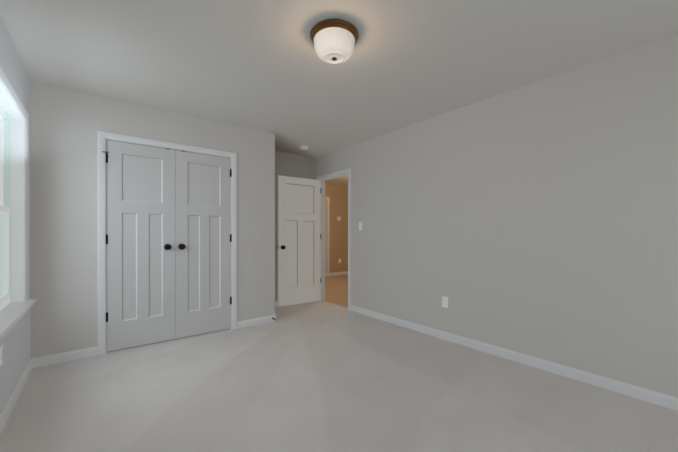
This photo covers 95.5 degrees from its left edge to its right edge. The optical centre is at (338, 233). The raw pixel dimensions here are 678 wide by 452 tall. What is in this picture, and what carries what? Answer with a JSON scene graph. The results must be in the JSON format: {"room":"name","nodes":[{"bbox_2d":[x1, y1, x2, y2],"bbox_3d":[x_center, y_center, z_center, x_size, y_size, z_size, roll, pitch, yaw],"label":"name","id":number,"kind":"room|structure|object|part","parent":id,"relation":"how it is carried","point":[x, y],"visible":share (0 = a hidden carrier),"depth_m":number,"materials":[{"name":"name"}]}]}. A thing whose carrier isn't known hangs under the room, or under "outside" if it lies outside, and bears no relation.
{"room":"empty bedroom","nodes":[
{"label":"empty bedroom","id":0,"kind":"room"},
{"bbox_2d":[0,13,30,414],"bbox_3d":[-1.453,-0.074,1.006,0.150,2.440,5.660,0,0,-38],"label":"wall","id":1,"kind":"structure","parent":0,"point":[15,341],"depth_m":2.12,"materials":[{"name":"grey paint"}]},
{"bbox_2d":[0,344,2,365],"bbox_3d":[-1.979,0.715,1.804,0.008,0.117,0.072,0,0,-38],"label":"electrical outlet","id":2,"kind":"object","parent":1,"relation":"attached to","point":[1,354],"visible":0.98,"depth_m":1.80,"materials":[{"name":"white plastic"}]},
{"bbox_2d":[0,66,28,310],"bbox_3d":[-2.193,-0.200,1.963,0.168,1.500,1.140,0,0,-38],"label":"double-hung window","id":3,"kind":"structure","parent":1,"relation":"in","point":[5,209],"depth_m":2.36,"materials":[{"name":"white plastic"}]},
{"bbox_2d":[0,359,31,434],"bbox_3d":[-1.163,1.105,0.771,0.013,0.082,4.700,0,0,-38],"label":"baseboard","id":4,"kind":"structure","parent":1,"relation":"attached to","point":[9,407],"depth_m":2.05,"materials":[{"name":"white wood"}]},
{"bbox_2d":[0,299,36,340],"bbox_3d":[-2.147,0.543,2.000,0.130,0.026,1.184,0,0,-38],"label":"window sill","id":5,"kind":"structure","parent":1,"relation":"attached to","point":[12,314],"depth_m":2.02,"materials":[{"name":"white wood"}]},
{"bbox_2d":[30,81,274,357],"bbox_3d":[-1.763,-0.077,3.359,2.268,2.440,0.115,0,0,-38],"label":"wall","id":6,"kind":"structure","parent":0,"point":[66,124],"depth_m":2.84,"materials":[{"name":"grey paint"}]},
{"bbox_2d":[31,346,97,367],"bbox_3d":[-2.439,1.103,2.749,0.449,0.082,0.013,0,0,-38],"label":"baseboard","id":7,"kind":"structure","parent":6,"relation":"attached to","point":[62,357],"depth_m":2.74,"materials":[{"name":"white wood"}]},
{"bbox_2d":[102,140,174,351],"bbox_3d":[-1.989,0.117,3.094,0.624,2.025,0.102,0,0,-38],"label":"closet door","id":8,"kind":"structure","parent":6,"relation":"in","point":[140,238],"depth_m":3.10,"materials":[{"name":"grey paint"}]},
{"bbox_2d":[97,130,236,355],"bbox_3d":[-1.785,0.113,3.342,1.221,2.061,0.115,0,0,-38],"label":"door frame","id":9,"kind":"structure","parent":6,"relation":"attached to","point":[106,215],"depth_m":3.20,"materials":[{"name":"white wood"}]},
{"bbox_2d":[175,150,231,338],"bbox_3d":[-1.505,0.117,3.474,0.599,2.025,0.102,0,0,-38],"label":"closet door","id":10,"kind":"structure","parent":6,"relation":"in","point":[203,296],"depth_m":3.47,"materials":[{"name":"grey paint"}]},
{"bbox_2d":[237,315,275,328],"bbox_3d":[-1.250,1.101,4.146,0.517,0.082,0.743,0,0,-38],"label":"baseboard","id":11,"kind":"structure","parent":6,"relation":"attached to","point":[254,321],"depth_m":3.84,"materials":[{"name":"white wood"}]},
{"bbox_2d":[275,150,315,300],"bbox_3d":[-1.769,-0.078,4.283,3.400,2.440,0.115,0,0,-38],"label":"wall","id":12,"kind":"structure","parent":0,"point":[294,165],"depth_m":4.94,"materials":[{"name":"grey paint"}]},
{"bbox_2d":[323,274,347,307],"bbox_3d":[1.920,1.191,5.057,3.242,0.100,7.865,0,0,-38],"label":"floor","id":13,"kind":"structure","parent":0,"point":[336,289],"depth_m":6.15,"materials":[{"name":"brown wood"}]},
{"bbox_2d":[325,184,347,272],"bbox_3d":[-0.547,-0.083,8.054,3.180,2.440,0.100,0,0,-38],"label":"wall","id":14,"kind":"structure","parent":0,"point":[337,195],"depth_m":8.40,"materials":[{"name":"beige paint"}]},
{"bbox_2d":[325,197,329,275],"bbox_3d":[-0.620,0.083,7.924,0.925,2.108,0.020,0,0,-38],"label":"door frame","id":15,"kind":"structure","parent":14,"relation":"attached to","point":[328,235],"depth_m":8.18,"materials":[{"name":"white wood"}]},
{"bbox_2d":[325,271,347,276],"bbox_3d":[-0.459,1.095,8.053,3.085,0.082,0.013,0,0,-38],"label":"baseboard","id":16,"kind":"structure","parent":14,"relation":"attached to","point":[338,273],"depth_m":8.37,"materials":[{"name":"white wood"}]},
{"bbox_2d":[0,301,677,451],"bbox_3d":[-0.774,1.194,2.942,3.608,0.100,7.865,0,0,-38],"label":"floor carpet","id":17,"kind":"object","parent":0,"point":[319,376],"visible":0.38,"depth_m":2.11,"materials":[{"name":"beige carpet"}]},
{"bbox_2d":[0,0,677,186],"bbox_3d":[0.501,-1.348,3.940,6.850,0.100,7.865,0,0,-38],"label":"ceiling","id":18,"kind":"structure","parent":0,"point":[260,65],"depth_m":2.20,"materials":[{"name":"white paint"}]},
{"bbox_2d":[299,145,307,149],"bbox_3d":[-0.523,-1.280,4.588,0.133,0.038,0.133,0,0,-38],"label":"smoke detector","id":19,"kind":"object","parent":18,"relation":"attached to","point":[303,147],"visible":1,"depth_m":4.54,"materials":[{"name":"white plastic"}]},
{"bbox_2d":[310,19,358,63],"bbox_3d":[-0.030,-1.207,1.990,0.315,0.177,0.315,0,0,-38],"label":"ceiling light","id":20,"kind":"object","parent":18,"relation":"attached to","point":[339,23],"depth_m":1.90,"materials":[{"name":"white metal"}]},
{"bbox_3d":[-0.030,-1.193,1.990,0.269,0.125,0.269,0,0,-38],"label":"ceiling light shade","id":21,"kind":"part","parent":20,"relation":"part of","materials":[{"name":"white glass"}]},
{"bbox_2d":[316,33,677,397],"bbox_3d":[1.326,-0.077,3.187,0.115,2.440,5.660,0,0,-38],"label":"wall","id":22,"kind":"structure","parent":0,"point":[538,219],"depth_m":2.58,"materials":[{"name":"grey paint"}]},
{"bbox_2d":[317,168,350,310],"bbox_3d":[-0.059,0.087,4.936,0.133,2.108,0.890,0,0,-38],"label":"door frame","id":23,"kind":"structure","parent":22,"relation":"attached to","point":[322,240],"depth_m":5.18,"materials":[{"name":"white wood"}]},
{"bbox_2d":[278,175,319,306],"bbox_3d":[-0.640,0.116,4.982,0.759,2.021,0.168,0,0,-38],"label":"entry door","id":24,"kind":"structure","parent":23,"relation":"attached to","point":[298,240],"depth_m":4.93,"materials":[{"name":"grey paint"}]},
{"bbox_2d":[442,296,447,307],"bbox_3d":[1.141,0.743,3.323,0.008,0.117,0.072,0,0,-38],"label":"electrical outlet","id":25,"kind":"object","parent":22,"relation":"attached to","point":[444,302],"visible":1,"depth_m":3.31,"materials":[{"name":"white plastic"}]},
{"bbox_2d":[350,305,677,410],"bbox_3d":[1.562,1.103,2.783,0.013,0.082,4.500,0,0,-38],"label":"baseboard","id":26,"kind":"structure","parent":22,"relation":"attached to","point":[651,396],"depth_m":2.57,"materials":[{"name":"white wood"}]}
]}

